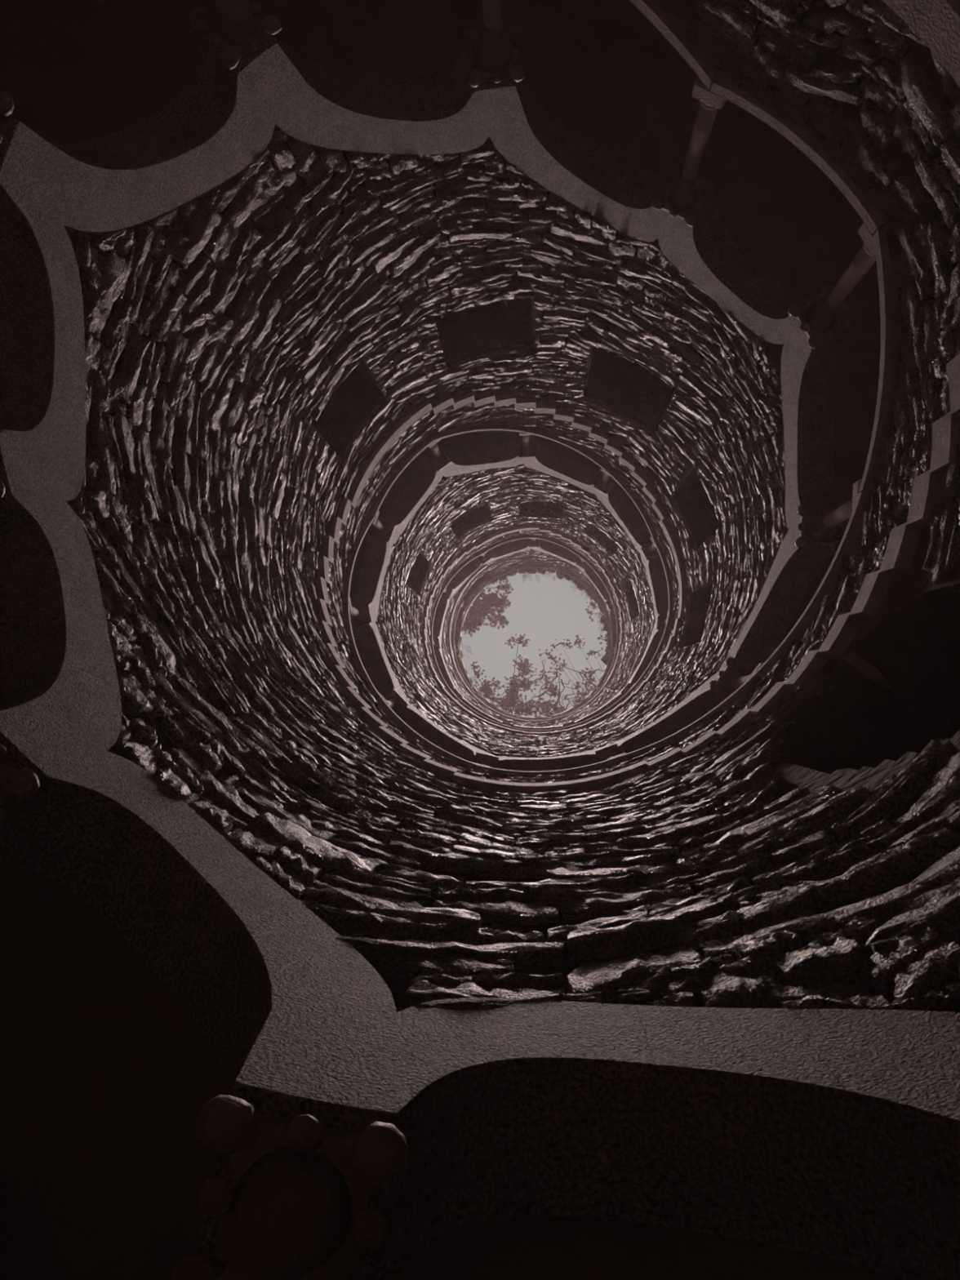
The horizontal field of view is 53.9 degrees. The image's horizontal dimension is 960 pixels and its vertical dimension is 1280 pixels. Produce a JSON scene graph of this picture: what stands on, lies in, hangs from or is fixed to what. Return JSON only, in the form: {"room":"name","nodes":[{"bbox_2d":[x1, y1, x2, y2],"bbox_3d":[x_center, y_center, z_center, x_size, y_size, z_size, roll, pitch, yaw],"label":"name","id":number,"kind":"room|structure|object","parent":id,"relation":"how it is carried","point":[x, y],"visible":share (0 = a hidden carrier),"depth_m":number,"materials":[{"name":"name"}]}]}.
{"room":"stone stairwell shaft","nodes":[
{"label":"stone stairwell shaft","id":0,"kind":"room"},
{"bbox_2d":[0,0,849,1279],"bbox_3d":[0.720,-0.808,12.771,6.900,31.550,6.900,0,-93,3],"label":"wall","id":1,"kind":"structure","parent":0,"point":[25,1254],"depth_m":5.29,"materials":[{"name":"stone"}]},
{"bbox_2d":[0,0,904,1279],"bbox_3d":[0.859,-0.676,15.100,6.940,26.914,6.940,0,-93,3],"label":"ceiling","id":2,"kind":"structure","parent":0,"point":[107,1077],"depth_m":3.37,"materials":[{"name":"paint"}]},
{"bbox_2d":[64,124,959,1012],"bbox_3d":[0.724,-0.804,12.838,4.840,31.715,4.840,19,-92,4],"label":"wall","id":3,"kind":"structure","parent":0,"point":[220,324],"depth_m":5.92,"materials":[{"name":"stone"}]},
{"bbox_2d":[311,357,383,457],"bbox_3d":[-1.693,-2.604,9.680,0.905,1.300,1.111,36,-91,5],"label":"window","id":4,"kind":"structure","parent":3,"relation":"in","point":[357,393],"depth_m":10.31,"materials":[{"name":"black"}]},
{"bbox_2d":[312,480,457,780],"bbox_3d":[-1.715,0.029,9.554,2.013,3.507,5.290,-25,-94,2],"label":"flight","id":5,"kind":"object","parent":3,"relation":"attached to","point":[320,582],"visible":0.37,"depth_m":9.43,"materials":[{"name":"stone"}]},
{"bbox_2d":[352,399,432,487],"bbox_3d":[-1.491,-2.747,11.336,1.312,0.240,1.968,41,-90,5],"label":"landing slab","id":6,"kind":"object","parent":3,"relation":"attached to","point":[366,468],"visible":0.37,"depth_m":11.19,"materials":[{"name":"stone"}]},
{"bbox_2d":[430,390,673,537],"bbox_3d":[1.466,-3.146,13.056,5.290,3.507,2.014,17,-92,4],"label":"flight","id":7,"kind":"object","parent":6,"relation":"on","point":[446,400],"visible":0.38,"depth_m":12.72,"materials":[{"name":"stone"}]},
{"bbox_2d":[405,551,429,594],"bbox_3d":[-1.590,-1.397,17.908,0.896,1.850,0.946,18,-92,4],"label":"window","id":8,"kind":"structure","parent":3,"relation":"in","point":[415,575],"depth_m":18.81,"materials":[{"name":"black"}]},
{"bbox_2d":[455,566,611,718],"bbox_3d":[1.660,0.085,28.559,7.500,0.533,7.500,0,-93,3],"label":"trim","id":9,"kind":"structure","parent":3,"relation":"on","point":[580,586],"depth_m":28.49,"materials":[{"name":"stone"}]},
{"bbox_2d":[522,571,539,582],"bbox_3d":[1.525,-2.069,28.771,0.611,0.060,0.705,0,-93,3],"label":"fern","id":10,"kind":"object","parent":9,"relation":"on","point":[525,575],"visible":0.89,"depth_m":28.76,"materials":[{"name":"green plant"}]},
{"bbox_2d":[588,598,603,618],"bbox_3d":[3.565,-1.012,28.589,0.635,0.059,0.704,22,-92,4],"label":"fern","id":11,"kind":"object","parent":9,"relation":"on","point":[594,606],"visible":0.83,"depth_m":28.58,"materials":[{"name":"green plant"}]},
{"bbox_2d":[538,527,623,653],"bbox_3d":[3.309,-1.705,23.400,2.013,3.507,5.290,-38,-95,1],"label":"flight","id":12,"kind":"object","parent":3,"relation":"attached to","point":[565,536],"visible":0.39,"depth_m":23.08,"materials":[{"name":"stone"}]},
{"bbox_2d":[623,579,639,618],"bbox_3d":[3.890,-1.036,21.450,0.907,1.600,1.139,-15,-94,2],"label":"window","id":13,"kind":"structure","parent":3,"relation":"in","point":[628,586],"depth_m":22.26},
{"bbox_2d":[666,533,685,618],"bbox_3d":[3.591,-1.120,14.454,1.408,0.240,1.952,0,-93,3],"label":"landing slab","id":14,"kind":"object","parent":3,"relation":"attached to","point":[671,538],"visible":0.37,"depth_m":14.39,"materials":[{"name":"stone"}]},
{"bbox_2d":[680,581,711,647],"bbox_3d":[3.429,-0.230,13.003,0.907,1.900,1.139,12,-92,4],"label":"window","id":15,"kind":"structure","parent":3,"relation":"in","point":[700,598],"depth_m":13.97,"materials":[{"name":"black"}]},
{"bbox_2d":[672,466,722,548],"bbox_3d":[3.239,-1.870,12.330,0.907,1.850,1.139,-22,-94,2],"label":"window","id":16,"kind":"structure","parent":3,"relation":"in","point":[692,496],"depth_m":13.26,"materials":[{"name":"black"}]},
{"bbox_2d":[613,296,959,783],"bbox_3d":[2.566,-0.204,5.801,2.013,3.507,5.290,24,-92,4],"label":"flight","id":17,"kind":"object","parent":3,"relation":"attached to","point":[928,488],"visible":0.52,"depth_m":5.70,"materials":[{"name":"stone"}]},
{"bbox_2d":[778,582,959,773],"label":"window","id":18,"kind":"structure","parent":3,"relation":"attached to","point":[859,722],"depth_m":5.79,"materials":[{"name":"black"}]},
{"bbox_2d":[882,0,959,87],"bbox_3d":[2.285,-3.193,4.113,1.312,0.240,1.968,-42,-95,0],"label":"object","id":19,"kind":"object","parent":3,"relation":"attached to","point":[936,23],"visible":1,"depth_m":4.13,"materials":[{"name":"stone"}]},
{"bbox_2d":[326,0,959,782],"bbox_3d":[0.663,-0.862,11.814,5.280,29.180,5.280,30,-91,5],"label":"spiral staircase","id":20,"kind":"structure","parent":0,"point":[849,83],"depth_m":5.38,"materials":[{"name":"stone"}]},
{"bbox_2d":[0,480,4,497],"bbox_3d":[-2.238,-0.771,3.049,0.372,1.925,0.371,-14,-94,3],"label":"stone column","id":21,"kind":"structure","parent":20,"relation":"on","point":[2,485],"depth_m":3.91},
{"bbox_2d":[0,90,14,142],"bbox_3d":[-2.178,-2.162,3.059,0.375,1.795,0.372,19,-92,4],"label":"stone column","id":22,"kind":"structure","parent":20,"relation":"on","point":[6,104],"depth_m":3.86,"materials":[{"name":"stone"}]},
{"bbox_2d":[0,144,89,493],"bbox_3d":[-2.160,-1.398,4.402,0.443,0.971,1.473,0,-93,3],"label":"stone arch","id":23,"kind":"object","parent":22,"relation":"on","point":[42,388],"visible":0.94,"depth_m":4.51,"materials":[{"name":"stone"}]},
{"bbox_2d":[0,28,294,231],"bbox_3d":[-1.707,-2.654,4.821,0.412,1.717,1.474,36,-91,5],"label":"stone arch","id":24,"kind":"object","parent":22,"relation":"on","point":[223,119],"visible":0.91,"depth_m":5.04,"materials":[{"name":"stone"}]},
{"bbox_2d":[0,743,39,826],"bbox_3d":[-1.585,0.380,1.835,0.370,2.045,0.372,42,-90,5],"label":"stone column","id":25,"kind":"structure","parent":20,"relation":"on","point":[17,785],"depth_m":2.76,"materials":[{"name":"stone"}]},
{"bbox_2d":[0,461,121,751],"bbox_3d":[-1.874,-0.098,3.761,0.416,1.707,1.505,-31,-95,1],"label":"stone arch","id":26,"kind":"object","parent":25,"relation":"on","point":[60,682],"visible":0.94,"depth_m":4.03,"materials":[{"name":"stone"}]},
{"bbox_2d":[190,0,281,69],"bbox_3d":[-1.306,-3.233,4.148,0.372,1.615,0.370,-38,-95,1],"label":"stone column","id":27,"kind":"structure","parent":20,"relation":"on","point":[237,27],"depth_m":4.86,"materials":[{"name":"stone"}]},
{"bbox_2d":[254,34,501,154],"bbox_3d":[-0.577,-3.433,5.819,1.474,1.781,0.412,-22,-94,2],"label":"stone arch","id":28,"kind":"object","parent":27,"relation":"on","point":[438,113],"visible":0.91,"depth_m":6.01,"materials":[{"name":"stone"}]},
{"bbox_2d":[170,1094,408,1279],"bbox_3d":[-0.385,0.928,0.612,0.370,2.145,0.372,9,-93,4],"label":"stone column","id":29,"kind":"structure","parent":20,"relation":"on","point":[292,1202],"depth_m":1.59,"materials":[{"name":"stone"}]},
{"bbox_2d":[0,733,381,1257],"bbox_3d":[-0.921,0.775,2.630,1.496,1.797,0.414,26,-91,4],"label":"stone arch","id":30,"kind":"object","parent":29,"relation":"on","point":[270,987],"visible":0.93,"depth_m":2.80,"materials":[{"name":"stone"}]},
{"bbox_2d":[348,597,372,626],"bbox_3d":[-1.650,-0.374,12.090,0.260,1.395,0.250,-12,-94,3],"label":"stone column","id":31,"kind":"structure","parent":20,"relation":"on","point":[360,615],"depth_m":12.70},
{"bbox_2d":[350,526,395,617],"bbox_3d":[-1.612,-0.962,13.741,0.412,1.834,1.474,5,-93,4],"label":"stone arch","id":32,"kind":"object","parent":31,"relation":"on","point":[378,552],"visible":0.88,"depth_m":14.03,"materials":[{"name":"stone"}]},
{"bbox_2d":[371,511,395,542],"bbox_3d":[-1.464,-1.648,13.322,0.260,1.395,0.250,21,-92,4],"label":"stone column","id":33,"kind":"structure","parent":20,"relation":"on","point":[383,531],"depth_m":13.91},
{"bbox_2d":[370,448,448,541],"bbox_3d":[-1.074,-2.186,14.480,0.412,0.900,1.474,38,-90,5],"label":"stone arch","id":34,"kind":"object","parent":33,"relation":"on","point":[398,514],"visible":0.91,"depth_m":14.55,"materials":[{"name":"stone"}]},
{"bbox_2d":[379,689,408,715],"bbox_3d":[-1.090,0.746,10.823,0.260,1.395,0.250,-44,-95,0],"label":"stone column","id":35,"kind":"structure","parent":20,"relation":"on","point":[394,700],"depth_m":11.44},
{"bbox_2d":[350,615,407,698],"bbox_3d":[-1.410,0.301,12.523,0.412,1.904,1.474,-28,-94,1],"label":"stone arch","id":36,"kind":"object","parent":35,"relation":"on","point":[370,647],"visible":0.7,"depth_m":12.79,"materials":[{"name":"stone"}]},
{"bbox_2d":[432,638,439,649],"bbox_3d":[-1.114,0.058,21.399,0.260,1.395,0.250,-9,-94,3],"label":"stone column","id":37,"kind":"structure","parent":20,"relation":"on","point":[436,643],"depth_m":22.03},
{"bbox_2d":[432,595,452,644],"bbox_3d":[-1.046,-0.531,23.083,0.412,1.904,1.474,7,-93,4],"label":"stone arch","id":38,"kind":"object","parent":37,"relation":"on","point":[443,603],"visible":0.55,"depth_m":23.33,"materials":[{"name":"stone"}]},
{"bbox_2d":[427,437,451,471],"bbox_3d":[-0.637,-2.711,13.333,0.250,1.395,0.260,-36,-95,1],"label":"stone column","id":39,"kind":"structure","parent":20,"relation":"on","point":[439,459],"depth_m":13.91,"materials":[{"name":"stone"}]},
{"bbox_2d":[437,435,527,476],"bbox_3d":[0.058,-2.950,14.960,1.474,1.904,0.412,-19,-94,2],"label":"stone arch","id":40,"kind":"object","parent":39,"relation":"on","point":[504,454],"visible":0.91,"depth_m":15.16,"materials":[{"name":"stone"}]},
{"bbox_2d":[441,586,453,599],"bbox_3d":[-0.874,-1.211,22.627,0.260,1.395,0.250,24,-92,4],"label":"stone column","id":41,"kind":"structure","parent":20,"relation":"on","point":[446,593],"depth_m":23.25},
{"bbox_2d":[446,556,487,596],"bbox_3d":[-0.432,-1.709,24.249,0.412,1.834,1.474,40,-90,5],"label":"stone arch","id":42,"kind":"object","parent":41,"relation":"on","point":[473,566],"visible":0.68,"depth_m":24.51,"materials":[{"name":"stone"}]},
{"bbox_2d":[451,688,462,698],"bbox_3d":[-0.602,1.202,20.133,0.260,1.395,0.250,-42,-95,0],"label":"stone column","id":43,"kind":"structure","parent":20,"relation":"on","point":[455,691],"depth_m":20.77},
{"bbox_2d":[434,644,459,692],"bbox_3d":[-0.900,0.741,21.832,0.412,1.904,1.474,-26,-94,2],"label":"stone arch","id":44,"kind":"object","parent":43,"relation":"on","point":[438,653],"visible":0.46,"depth_m":22.09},
{"bbox_2d":[454,646,459,655],"bbox_3d":[-0.784,0.289,27.174,0.260,1.395,0.250,-7,-94,3],"label":"stone column","id":45,"kind":"structure","parent":20,"relation":"on","point":[456,648],"depth_m":27.82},
{"bbox_2d":[459,600,467,611],"bbox_3d":[-0.559,-1.037,27.235,0.260,1.395,0.250,26,-91,4],"label":"stone column","id":46,"kind":"structure","parent":20,"relation":"on","point":[464,606],"depth_m":27.84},
{"bbox_2d":[453,608,466,650],"bbox_3d":[-0.718,-0.329,28.356,0.412,0.900,1.474,9,-93,4],"label":"stone arch","id":47,"kind":"object","parent":46,"relation":"on","point":[460,615],"visible":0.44,"depth_m":28.37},
{"bbox_2d":[440,687,496,727],"bbox_3d":[-0.565,1.806,18.047,1.968,0.240,1.312,35,-91,5],"label":"landing slab","id":48,"kind":"object","parent":20,"relation":"attached to","point":[447,695],"visible":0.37,"depth_m":17.96,"materials":[{"name":"stone"}]},
{"bbox_2d":[421,539,485,688],"bbox_3d":[-1.268,-0.858,20.113,2.013,3.507,5.290,11,-93,4],"label":"flight","id":49,"kind":"object","parent":48,"relation":"on","point":[477,544],"visible":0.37,"depth_m":19.98,"materials":[{"name":"stone"}]},
{"bbox_2d":[450,502,490,539],"bbox_3d":[-0.426,-2.759,18.944,1.188,1.600,0.910,-33,-95,1],"label":"window","id":50,"kind":"structure","parent":20,"relation":"in","point":[480,513],"depth_m":19.72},
{"bbox_2d":[471,687,478,694],"bbox_3d":[-0.253,1.522,27.072,0.260,1.395,0.250,-40,-95,1],"label":"stone column","id":51,"kind":"structure","parent":20,"relation":"on","point":[473,688],"depth_m":27.71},
{"bbox_2d":[456,654,473,688],"bbox_3d":[-0.557,1.016,28.270,0.412,0.900,1.474,-23,-94,2],"label":"stone arch","id":52,"kind":"object","parent":51,"relation":"on","point":[458,656],"visible":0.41,"depth_m":28.32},
{"bbox_2d":[434,294,533,365],"bbox_3d":[-0.014,-3.656,9.900,1.358,1.360,0.923,-12,-94,3],"label":"window","id":53,"kind":"structure","parent":20,"relation":"in","point":[468,331],"depth_m":10.57,"materials":[{"name":"black"}]},
{"bbox_2d":[477,551,490,564],"bbox_3d":[0.065,-2.174,23.796,0.250,1.395,0.260,-33,-95,1],"label":"stone column","id":54,"kind":"structure","parent":20,"relation":"on","point":[484,557],"depth_m":24.42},
{"bbox_2d":[486,538,533,564],"bbox_3d":[0.742,-2.417,24.921,1.474,0.900,0.412,-17,-94,2],"label":"stone arch","id":55,"kind":"object","parent":54,"relation":"on","point":[513,547],"visible":0.72,"depth_m":25.00,"materials":[{"name":"stone"}]},
{"bbox_2d":[473,751,498,771],"bbox_3d":[0.015,1.331,9.554,0.250,1.395,0.260,12,-92,4],"label":"stone column","id":56,"kind":"structure","parent":20,"relation":"on","point":[482,759],"depth_m":10.20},
{"bbox_2d":[397,698,489,762],"bbox_3d":[-0.531,1.201,11.249,1.474,1.904,0.412,29,-91,5],"label":"stone arch","id":57,"kind":"object","parent":56,"relation":"on","point":[410,715],"visible":0.57,"depth_m":11.49,"materials":[{"name":"stone"}]},
{"bbox_2d":[462,0,525,87],"bbox_3d":[0.048,-3.681,5.203,0.372,1.495,0.372,-5,-94,3],"label":"stone column","id":58,"kind":"structure","parent":20,"relation":"on","point":[494,57],"depth_m":5.84,"materials":[{"name":"stone"}]},
{"bbox_2d":[497,40,682,253],"bbox_3d":[0.835,-3.496,6.785,1.474,1.772,0.412,11,-92,4],"label":"stone arch","id":59,"kind":"object","parent":58,"relation":"on","point":[619,193],"visible":0.94,"depth_m":6.98,"materials":[{"name":"stone"}]},
{"bbox_2d":[502,721,513,727],"bbox_3d":[0.544,1.900,20.025,0.250,1.395,0.260,15,-92,4],"label":"stone column","id":60,"kind":"structure","parent":20,"relation":"on","point":[503,722],"depth_m":20.68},
{"bbox_2d":[459,693,502,724],"bbox_3d":[-0.022,1.716,21.221,1.474,0.900,0.412,31,-91,5],"label":"stone arch","id":61,"kind":"object","parent":60,"relation":"on","point":[462,699],"visible":0.29,"depth_m":21.31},
{"bbox_2d":[484,524,539,542],"bbox_3d":[0.588,-3.040,21.764,1.968,0.240,1.312,-14,-94,3],"label":"landing slab","id":62,"kind":"object","parent":20,"relation":"attached to","point":[500,533],"visible":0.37,"depth_m":21.62,"materials":[{"name":"stone"}]},
{"bbox_2d":[518,426,534,457],"bbox_3d":[0.702,-3.089,14.445,0.250,1.395,0.260,-3,-93,3],"label":"stone column","id":63,"kind":"structure","parent":20,"relation":"on","point":[526,447],"depth_m":15.02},
{"bbox_2d":[526,435,603,497],"bbox_3d":[1.480,-2.951,16.046,1.474,1.904,0.412,14,-92,4],"label":"stone arch","id":64,"kind":"object","parent":63,"relation":"on","point":[548,461],"visible":0.92,"depth_m":16.21,"materials":[{"name":"stone"}]},
{"bbox_2d":[447,564,619,722],"bbox_3d":[0.847,0.787,24.999,6.940,0.240,4.769,34,-91,5],"label":"landing slab","id":65,"kind":"object","parent":20,"relation":"attached to","point":[484,566],"visible":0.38,"depth_m":24.95,"materials":[{"name":"stone"}]},
{"bbox_2d":[528,535,538,547],"bbox_3d":[1.351,-2.567,23.741,0.250,1.395,0.260,-1,-93,3],"label":"stone column","id":66,"kind":"structure","parent":20,"relation":"on","point":[533,542],"depth_m":24.36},
{"bbox_2d":[533,538,579,568],"bbox_3d":[2.127,-2.401,25.341,1.474,1.904,0.412,16,-92,4],"label":"stone arch","id":67,"kind":"object","parent":66,"relation":"on","point":[556,550],"visible":0.69,"depth_m":25.52,"materials":[{"name":"stone"}]},
{"bbox_2d":[451,771,619,791],"bbox_3d":[0.444,1.707,7.457,1.967,0.240,1.319,0,-93,3],"label":"landing slab","id":68,"kind":"object","parent":20,"relation":"attached to","point":[484,784],"visible":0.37,"depth_m":7.39,"materials":[{"name":"stone"}]},
{"bbox_2d":[519,501,562,516],"bbox_3d":[1.299,-3.153,19.626,1.241,1.480,0.943,0,-93,3],"label":"window","id":69,"kind":"structure","parent":20,"relation":"in","point":[549,508],"depth_m":20.35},
{"bbox_2d":[562,720,574,727],"bbox_3d":[1.819,1.795,18.785,0.250,1.395,0.260,-18,-94,2],"label":"stone column","id":70,"kind":"structure","parent":20,"relation":"on","point":[571,723],"depth_m":19.44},
{"bbox_2d":[512,724,563,729],"bbox_3d":[1.249,2.014,20.427,1.474,1.834,0.430,0,-93,3],"label":"stone arch","id":71,"kind":"object","parent":70,"relation":"on","point":[514,726],"visible":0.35,"depth_m":20.68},
{"bbox_2d":[575,556,586,568],"bbox_3d":[2.712,-2.131,24.807,0.250,1.395,0.260,32,-91,5],"label":"stone column","id":72,"kind":"structure","parent":20,"relation":"on","point":[580,562],"depth_m":25.42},
{"bbox_2d":[578,564,610,607],"bbox_3d":[3.338,-1.609,26.394,0.412,1.902,1.474,-41,-95,0],"label":"stone arch","id":73,"kind":"object","parent":72,"relation":"on","point":[588,571],"visible":0.56,"depth_m":26.55,"materials":[{"name":"stone"}]},
{"bbox_2d":[495,617,683,735],"bbox_3d":[2.201,1.507,16.261,5.290,3.507,2.013,-31,-95,1],"label":"flight","id":74,"kind":"object","parent":20,"relation":"attached to","point":[674,637],"visible":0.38,"depth_m":15.68,"materials":[{"name":"stone"}]},
{"bbox_2d":[590,688,597,696],"bbox_3d":[3.348,1.562,26.856,0.260,1.395,0.250,41,-90,5],"label":"stone column","id":75,"kind":"structure","parent":20,"relation":"on","point":[593,693],"depth_m":27.51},
{"bbox_2d":[560,695,591,715],"bbox_3d":[2.908,2.084,28.004,1.474,0.900,0.412,-32,-95,1],"label":"stone arch","id":76,"kind":"object","parent":75,"relation":"on","point":[589,696],"visible":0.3,"depth_m":28.07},
{"bbox_2d":[585,522,618,554],"bbox_3d":[2.889,-2.526,20.164,1.111,1.250,0.905,39,-90,5],"label":"window","id":77,"kind":"structure","parent":20,"relation":"in","point":[591,528],"depth_m":20.79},
{"bbox_2d":[593,467,613,493],"bbox_3d":[2.077,-2.707,15.512,0.250,1.395,0.260,30,-91,5],"label":"stone column","id":78,"kind":"structure","parent":20,"relation":"on","point":[603,483],"depth_m":16.11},
{"bbox_2d":[598,475,652,558],"bbox_3d":[2.718,-2.208,17.066,0.412,1.834,1.474,-43,-95,0],"label":"stone arch","id":79,"kind":"object","parent":78,"relation":"on","point":[615,500],"visible":0.85,"depth_m":17.27,"materials":[{"name":"stone"}]},
{"bbox_2d":[605,597,613,609],"bbox_3d":[3.662,-1.053,25.860,0.260,1.395,0.250,-25,-94,2],"label":"stone column","id":80,"kind":"structure","parent":20,"relation":"on","point":[609,603],"depth_m":26.49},
{"bbox_2d":[606,606,617,652],"bbox_3d":[3.965,-0.314,27.398,0.412,1.789,1.474,-8,-94,3],"label":"stone arch","id":81,"kind":"object","parent":80,"relation":"on","point":[611,614],"visible":0.44,"depth_m":27.59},
{"bbox_2d":[595,743,625,763],"bbox_3d":[1.356,1.238,9.479,0.250,1.395,0.260,-20,-94,2],"label":"stone column","id":82,"kind":"structure","parent":20,"relation":"on","point":[611,751],"depth_m":10.12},
{"bbox_2d":[489,746,603,771],"bbox_3d":[0.761,1.465,10.653,1.474,0.900,0.412,-4,-93,3],"label":"stone arch","id":83,"kind":"object","parent":82,"relation":"on","point":[586,757],"visible":0.46,"depth_m":10.73,"materials":[{"name":"stone"}]},
{"bbox_2d":[610,648,616,657],"bbox_3d":[3.915,0.342,26.891,0.260,1.395,0.250,8,-93,4],"label":"stone column","id":84,"kind":"structure","parent":20,"relation":"on","point":[613,650],"depth_m":27.54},
{"bbox_2d":[595,656,613,689],"bbox_3d":[3.805,1.065,28.008,0.412,0.900,1.474,25,-92,4],"label":"stone arch","id":85,"kind":"object","parent":84,"relation":"on","point":[611,660],"visible":0.3,"depth_m":28.06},
{"bbox_2d":[620,683,634,695],"bbox_3d":[2.859,0.966,17.599,0.260,1.395,0.250,39,-90,5],"label":"stone column","id":86,"kind":"structure","parent":20,"relation":"on","point":[628,686],"depth_m":18.26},
{"bbox_2d":[574,688,623,724],"bbox_3d":[2.468,1.536,19.245,1.474,1.904,0.412,-35,-95,1],"label":"stone arch","id":87,"kind":"object","parent":86,"relation":"on","point":[619,695],"visible":0.35,"depth_m":19.38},
{"bbox_2d":[583,346,675,434],"bbox_3d":[1.936,-3.303,11.048,1.423,1.820,0.928,29,-91,5],"label":"window","id":88,"kind":"structure","parent":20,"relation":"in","point":[612,377],"depth_m":11.96,"materials":[{"name":"black"}]},
{"bbox_2d":[640,537,658,559],"bbox_3d":[3.067,-1.665,16.565,0.260,1.395,0.250,-27,-94,2],"label":"stone column","id":89,"kind":"structure","parent":20,"relation":"on","point":[650,550],"depth_m":17.18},
{"bbox_2d":[641,554,668,625],"bbox_3d":[3.369,-0.960,17.659,0.412,0.900,1.474,-10,-94,3],"label":"stone arch","id":90,"kind":"object","parent":89,"relation":"on","point":[654,567],"visible":0.62,"depth_m":17.74,"materials":[{"name":"stone"}]},
{"bbox_2d":[656,611,668,630],"bbox_3d":[3.307,-0.343,16.476,0.260,1.395,0.250,6,-93,4],"label":"stone column","id":91,"kind":"structure","parent":20,"relation":"on","point":[661,620],"depth_m":17.10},
{"bbox_2d":[622,623,664,688],"bbox_3d":[3.253,0.416,18.091,0.412,1.904,1.474,22,-92,4],"label":"stone arch","id":92,"kind":"object","parent":91,"relation":"on","point":[656,635],"visible":0.52,"depth_m":18.21,"materials":[{"name":"stone"}]},
{"bbox_2d":[650,75,726,226],"bbox_3d":[1.442,-3.279,6.238,0.374,1.435,0.370,28,-91,5],"label":"stone column","id":93,"kind":"structure","parent":20,"relation":"on","point":[681,199],"depth_m":6.60,"materials":[{"name":"stone"}]},
{"bbox_2d":[709,657,764,697],"bbox_3d":[2.365,0.367,8.298,0.373,1.395,0.372,37,-91,5],"label":"stone column","id":94,"kind":"structure","parent":20,"relation":"on","point":[731,678],"depth_m":8.90,"materials":[{"name":"stone"}]},
{"bbox_2d":[603,676,728,753],"bbox_3d":[1.991,0.952,9.907,1.474,1.834,0.412,-37,-95,1],"label":"stone arch","id":95,"kind":"object","parent":94,"relation":"on","point":[703,700],"visible":0.54,"depth_m":10.04,"materials":[{"name":"stone"}]},
{"bbox_2d":[795,479,862,550],"bbox_3d":[2.764,-0.964,7.179,0.372,1.395,0.370,4,-93,4],"label":"stone column","id":96,"kind":"structure","parent":20,"relation":"on","point":[818,528],"depth_m":7.76,"materials":[{"name":"stone"}]},
{"bbox_2d":[711,530,843,677],"bbox_3d":[2.736,-0.200,8.792,0.412,1.904,1.474,20,-92,4],"label":"stone arch","id":97,"kind":"object","parent":96,"relation":"on","point":[793,571],"visible":0.79,"depth_m":8.86,"materials":[{"name":"stone"}]},
{"bbox_2d":[787,222,875,349],"bbox_3d":[2.400,-2.341,6.107,0.370,1.395,0.368,-29,-94,1],"label":"stone column","id":98,"kind":"structure","parent":20,"relation":"on","point":[821,317],"depth_m":6.62,"materials":[{"name":"stone"}]},
{"bbox_2d":[663,175,845,361],"bbox_3d":[2.070,-2.828,7.316,1.474,0.921,0.412,44,-90,5],"label":"stone arch","id":99,"kind":"object","parent":98,"relation":"on","point":[705,252],"visible":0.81,"depth_m":7.41,"materials":[{"name":"stone"}]},
{"bbox_2d":[780,305,853,542],"bbox_3d":[2.757,-1.618,7.701,0.412,1.904,1.474,-13,-94,3],"label":"stone arch","id":100,"kind":"object","parent":98,"relation":"on","point":[809,375],"visible":0.86,"depth_m":7.80,"materials":[{"name":"stone"}]},
{"bbox_3d":[0.938,0.689,-0.398,0.370,2.595,0.370,-24,-94,2],"label":"stone column","id":101,"kind":"structure","parent":20,"relation":"on","visible":0},
{"bbox_2d":[312,977,959,1279],"bbox_3d":[0.374,0.941,1.649,1.478,1.448,0.412,-8,-94,3],"label":"stone arch","id":102,"kind":"object","parent":101,"relation":"on","point":[830,1133],"visible":0.97,"depth_m":1.84,"materials":[{"name":"stone"}]},
{"bbox_3d":[0.865,2.266,26.964,0.250,1.395,0.260,17,-92,4],"label":"stone column","id":103,"kind":"structure","parent":20,"relation":"on","visible":0},
{"bbox_2d":[476,693,507,714],"bbox_3d":[0.309,2.055,28.160,1.474,0.900,0.412,34,-91,5],"label":"stone arch","id":104,"kind":"object","parent":103,"relation":"on","point":[478,695],"visible":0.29,"depth_m":28.22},
{"bbox_2d":[515,715,551,719],"bbox_3d":[1.602,2.450,28.061,1.474,0.900,0.420,0,-93,3],"label":"stone arch","id":105,"kind":"object","parent":103,"relation":"on","point":[516,716],"visible":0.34,"depth_m":28.13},
{"bbox_3d":[1.660,0.085,28.564,90.000,0.216,90.000,0,-93,3],"label":"ground","id":106,"kind":"structure","parent":0,"visible":0},
{"bbox_2d":[462,578,513,637],"bbox_3d":[-1.365,-1.373,32.014,4.876,6.621,2.331,0,-93,3],"label":"leafy tree","id":107,"kind":"object","parent":106,"relation":"on","point":[474,619],"visible":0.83,"depth_m":34.20,"materials":[{"name":"green plant"}]},
{"bbox_2d":[471,633,579,717],"bbox_3d":[1.497,3.121,32.219,4.024,7.884,7.174,0,-93,3],"label":"leafy tree","id":108,"kind":"object","parent":106,"relation":"on","point":[510,700],"visible":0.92,"depth_m":34.97,"materials":[{"name":"green plant"}]},
{"bbox_2d":[532,635,604,712],"bbox_3d":[3.703,2.709,33.121,3.278,9.859,6.344,-18,-94,2],"label":"leafy tree","id":109,"kind":"object","parent":106,"relation":"on","point":[553,690],"visible":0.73,"depth_m":35.94,"materials":[{"name":"green plant"}]},
{"bbox_2d":[584,596,608,644],"bbox_3d":[5.549,-0.933,30.781,3.996,4.990,1.952,0,-93,3],"label":"leafy tree","id":110,"kind":"object","parent":106,"relation":"on","point":[591,603],"visible":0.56,"depth_m":32.86,"materials":[{"name":"green plant"}]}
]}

